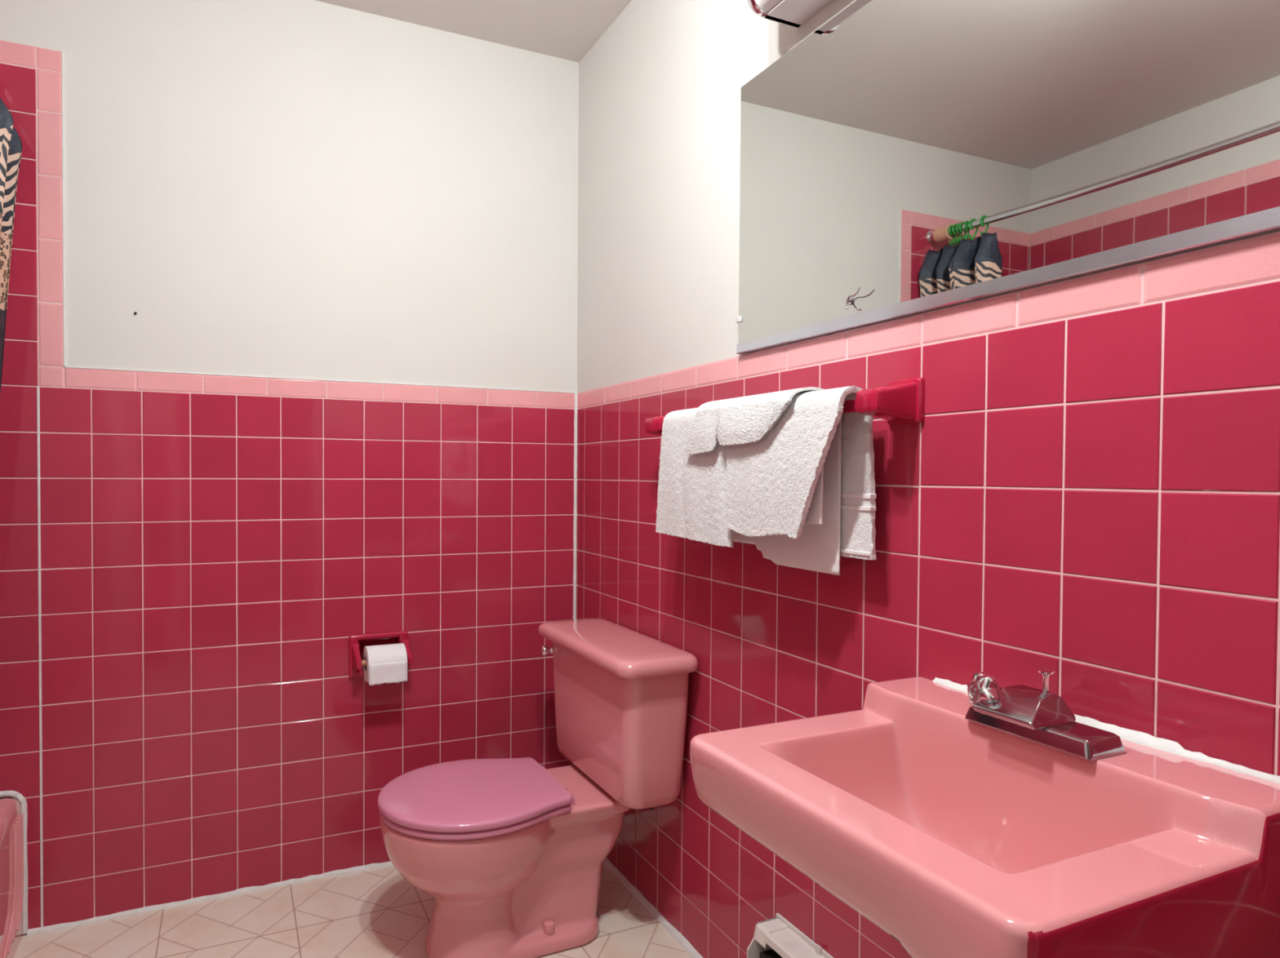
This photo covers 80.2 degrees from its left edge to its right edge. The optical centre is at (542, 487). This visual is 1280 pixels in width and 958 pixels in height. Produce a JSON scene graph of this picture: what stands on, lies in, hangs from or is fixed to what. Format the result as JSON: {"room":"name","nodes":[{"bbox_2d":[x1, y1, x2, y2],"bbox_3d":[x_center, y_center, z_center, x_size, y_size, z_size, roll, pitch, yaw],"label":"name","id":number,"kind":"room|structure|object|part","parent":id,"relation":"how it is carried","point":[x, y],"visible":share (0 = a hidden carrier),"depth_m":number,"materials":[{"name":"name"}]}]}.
{"room":"bathroom","nodes":[
{"label":"bathroom","id":0,"kind":"room"},
{"bbox_2d":[0,0,578,934],"bbox_3d":[-0.877,-0.121,1.988,2.283,2.383,0.100,0,1,-23],"label":"wall","id":1,"kind":"structure","parent":0,"point":[290,188],"depth_m":1.99,"materials":[{"name":"red tile"}]},
{"bbox_2d":[36,386,43,928],"bbox_3d":[-1.207,0.413,1.808,0.005,1.310,0.003,0,1,-23],"label":"trim","id":2,"kind":"structure","parent":1,"relation":"attached to","point":[37,388],"depth_m":1.81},
{"bbox_2d":[26,861,393,936],"bbox_3d":[-0.568,1.066,2.080,1.445,0.016,0.016,0,1,-23],"label":"trim","id":3,"kind":"structure","parent":1,"relation":"attached to","point":[373,866],"depth_m":1.95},
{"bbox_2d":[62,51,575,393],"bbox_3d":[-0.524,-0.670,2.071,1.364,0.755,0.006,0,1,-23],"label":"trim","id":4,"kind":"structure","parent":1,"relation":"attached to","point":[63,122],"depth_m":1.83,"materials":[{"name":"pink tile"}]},
{"bbox_2d":[348,631,413,679],"bbox_3d":[-0.458,0.469,2.113,0.167,0.122,0.136,0,1,-23],"label":"paper holder","id":5,"kind":"object","parent":1,"relation":"attached to","point":[357,643],"visible":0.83,"depth_m":2.09,"materials":[{"name":"ceramic"}]},
{"bbox_3d":[-0.506,0.469,2.055,0.021,0.076,0.066,0,1,-23],"label":"arm","id":6,"kind":"part","parent":5,"relation":"part of","materials":[{"name":"ceramic"}]},
{"bbox_2d":[362,643,407,685],"bbox_3d":[-0.433,0.480,2.066,0.105,0.096,0.098,0,1,-23],"label":"toilet paper roll","id":7,"kind":"object","parent":5,"relation":"on","point":[385,664],"visible":0.99,"depth_m":2.03,"materials":[{"name":"white paper"}]},
{"bbox_3d":[-0.377,0.469,2.108,0.021,0.076,0.066,0,1,-23],"label":"arm","id":8,"kind":"part","parent":5,"relation":"part of","materials":[{"name":"ceramic"}]},
{"bbox_2d":[572,392,577,764],"bbox_3d":[0.100,0.384,2.346,0.011,1.356,0.011,0,1,-23],"label":"trim","id":9,"kind":"structure","parent":1,"relation":"attached to","point":[575,408],"depth_m":2.34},
{"bbox_3d":[-0.991,-0.940,1.027,0.056,0.058,1.556,0,1,-23],"label":"shower rod","id":10,"kind":"object","parent":1,"relation":"attached to","visible":0},
{"bbox_2d":[0,97,22,393],"bbox_3d":[-1.255,-0.122,1.619,0.209,1.556,0.271,0,1,-23],"label":"shower curtain","id":11,"kind":"object","parent":10,"relation":"hanging from","point":[11,144],"visible":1,"depth_m":1.75,"materials":[{"name":"fabric"}]},
{"bbox_2d":[13,863,692,957],"bbox_3d":[-0.185,1.164,0.325,2.283,0.120,3.750,0,1,-23],"label":"floor","id":12,"kind":"structure","parent":0,"point":[373,913],"depth_m":1.83,"materials":[{"name":"beige tile"}]},
{"bbox_2d":[0,791,27,957],"bbox_3d":[-1.235,0.909,0.971,0.638,0.357,1.556,0,1,-23],"label":"bathtub","id":13,"kind":"object","parent":12,"relation":"on","point":[13,813],"visible":1,"depth_m":1.72,"materials":[{"name":"pink ceramic"}]},
{"bbox_2d":[377,618,697,957],"bbox_3d":[-0.051,0.726,1.812,0.683,0.702,0.516,0,1,-23],"label":"toilet","id":14,"kind":"object","parent":12,"relation":"on","point":[511,854],"visible":1,"depth_m":1.72,"materials":[{"name":"pink ceramic"}]},
{"bbox_3d":[-0.174,0.712,1.762,0.416,0.019,0.365,0,1,-23],"label":"seat lid","id":15,"kind":"part","parent":14,"relation":"part of","materials":[{"name":"pink plastic"}]},
{"bbox_3d":[-0.092,0.908,1.800,0.588,0.339,0.344,0,1,-23],"label":"bowl","id":16,"kind":"part","parent":14,"relation":"part of","materials":[{"name":"pink ceramic"}]},
{"bbox_3d":[0.011,0.445,2.055,0.034,0.030,0.030,0,1,-23],"label":"flush lever","id":17,"kind":"part","parent":14,"relation":"part of","materials":[{"name":"silver metal"}]},
{"bbox_3d":[0.171,0.393,1.898,0.207,0.038,0.516,0,1,-23],"label":"tank lid","id":18,"kind":"part","parent":14,"relation":"part of","materials":[{"name":"pink ceramic"}]},
{"bbox_3d":[0.182,0.575,1.906,0.168,0.322,0.464,0,1,-23],"label":"tank","id":19,"kind":"part","parent":14,"relation":"part of","materials":[{"name":"pink ceramic"}]},
{"bbox_2d":[315,0,631,62],"bbox_3d":[-0.326,-1.336,0.649,2.283,0.100,2.950,0,1,-23],"label":"ceiling","id":20,"kind":"structure","parent":0,"point":[566,29],"depth_m":2.10,"materials":[{"name":"paint"}]},
{"bbox_2d":[576,0,1279,957],"bbox_3d":[0.676,-0.097,1.089,0.100,2.383,2.950,0,1,-23],"label":"wall","id":21,"kind":"structure","parent":0,"point":[1086,491],"depth_m":1.19,"materials":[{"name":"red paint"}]},
{"bbox_2d":[603,857,702,957],"bbox_3d":[0.609,1.088,1.112,0.018,0.018,2.700,0,1,-23],"label":"trim","id":22,"kind":"structure","parent":21,"relation":"attached to","point":[685,944],"depth_m":1.90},
{"bbox_2d":[644,377,924,436],"bbox_3d":[0.413,-0.143,1.478,0.090,0.070,0.716,0,1,-23],"label":"towel bar","id":23,"kind":"object","parent":21,"relation":"attached to","point":[902,402],"visible":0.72,"depth_m":1.16,"materials":[{"name":"ceramic"}]},
{"bbox_3d":[0.289,-0.149,1.778,0.090,0.070,0.066,0,1,-23],"label":"post","id":24,"kind":"part","parent":23,"relation":"part of","materials":[{"name":"ceramic"}]},
{"bbox_2d":[655,408,734,547],"bbox_3d":[0.340,-0.028,1.575,0.085,0.283,0.264,0,1,-23],"label":"hand towel","id":25,"kind":"object","parent":23,"relation":"hanging from","point":[691,499],"visible":0.62,"depth_m":1.56,"materials":[{"name":"white fabric"}]},
{"bbox_2d":[733,417,841,575],"bbox_3d":[0.423,-0.005,1.381,0.042,0.297,0.290,0,1,-23],"label":"bath towel","id":26,"kind":"object","parent":23,"relation":"hanging from","point":[817,548],"visible":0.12,"depth_m":1.28,"materials":[{"name":"white fabric"}]},
{"bbox_2d":[725,386,876,559],"bbox_3d":[0.442,-0.025,1.321,0.090,0.279,0.287,0,1,-23],"label":"hand towel","id":27,"kind":"object","parent":23,"relation":"hanging from","point":[771,481],"visible":0.87,"depth_m":1.26,"materials":[{"name":"white fabric"}]},
{"bbox_2d":[684,386,825,454],"bbox_3d":[0.397,-0.108,1.423,0.114,0.132,0.316,0,1,-23],"label":"washcloth","id":28,"kind":"object","parent":27,"relation":"on","point":[741,420],"visible":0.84,"depth_m":1.38,"materials":[{"name":"white fabric"}]},
{"bbox_3d":[0.538,-0.137,1.177,0.090,0.070,0.066,0,1,-23],"label":"post","id":29,"kind":"part","parent":23,"relation":"part of","materials":[{"name":"ceramic"}]},
{"bbox_2d":[746,0,832,27],"bbox_3d":[0.545,-0.939,1.123,0.120,0.143,0.613,0,1,-23],"label":"vanity light","id":30,"kind":"object","parent":21,"relation":"attached to","point":[793,13],"visible":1,"depth_m":1.38,"materials":[{"name":"silver glass"}]},
{"bbox_2d":[755,0,782,11],"bbox_3d":[0.547,-0.939,1.123,0.116,0.134,0.605,0,1,-23],"label":"diffuser","id":31,"kind":"object","parent":30,"relation":"attached to","point":[761,5],"depth_m":1.37,"materials":[{"name":"clear glass"}]},
{"bbox_2d":[746,913,833,957],"bbox_3d":[0.741,0.973,0.704,0.080,0.255,1.649,0,1,-23],"label":"baseboard heater","id":32,"kind":"object","parent":21,"relation":"attached to","point":[775,938],"visible":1,"depth_m":1.42,"materials":[{"name":"white metal"}]},
{"bbox_3d":[0.775,0.972,0.718,0.005,0.241,1.649,0,1,-23],"label":"panel","id":33,"kind":"part","parent":32,"relation":"part of","materials":[{"name":"white metal"}]},
{"bbox_2d":[689,676,1279,957],"bbox_3d":[0.479,0.400,0.880,0.429,0.225,0.480,0,1,-23],"label":"sink","id":34,"kind":"object","parent":21,"relation":"attached to","point":[955,837],"visible":0.94,"depth_m":0.78,"materials":[{"name":"pink ceramic"}]},
{"bbox_2d":[964,669,1125,760],"bbox_3d":[0.593,0.261,0.909,0.084,0.074,0.160,0,1,-23],"label":"faucet","id":35,"kind":"object","parent":34,"relation":"on","point":[1042,717],"visible":1,"depth_m":0.90,"materials":[{"name":"silver metal"}]},
{"bbox_3d":[0.556,0.260,0.952,0.025,0.049,0.054,0,1,4],"label":"knob","id":36,"kind":"part","parent":35,"relation":"part of","materials":[{"name":"silver metal"}]},
{"bbox_3d":[0.586,0.266,0.918,0.079,0.029,0.078,0,1,-23],"label":"spout","id":37,"kind":"part","parent":35,"relation":"part of","materials":[{"name":"silver metal"}]},
{"bbox_3d":[0.602,0.289,0.910,0.067,0.020,0.155,0,1,-23],"label":"plate","id":38,"kind":"part","parent":35,"relation":"part of","materials":[{"name":"silver metal"}]},
{"bbox_3d":[0.618,0.238,0.923,0.018,0.028,0.018,0,1,-23],"label":"lift rod","id":39,"kind":"part","parent":35,"relation":"part of","materials":[{"name":"silver metal"}]},
{"bbox_2d":[735,0,1279,354],"bbox_3d":[0.675,-0.545,0.947,0.016,0.554,1.385,0,1,-23],"label":"wall mirror","id":40,"kind":"object","parent":21,"relation":"attached to","point":[918,156],"visible":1,"depth_m":1.05,"materials":[{"name":"clear glass"}]},
{"bbox_2d":[845,287,860,309],"bbox_3d":[0.523,-0.319,1.276,0.013,0.030,0.046,0,1,2],"label":"wire hook","id":41,"kind":"object","parent":40,"relation":"attached to","point":[849,300],"visible":1,"depth_m":1.29,"materials":[{"name":"silver metal"}]}
]}

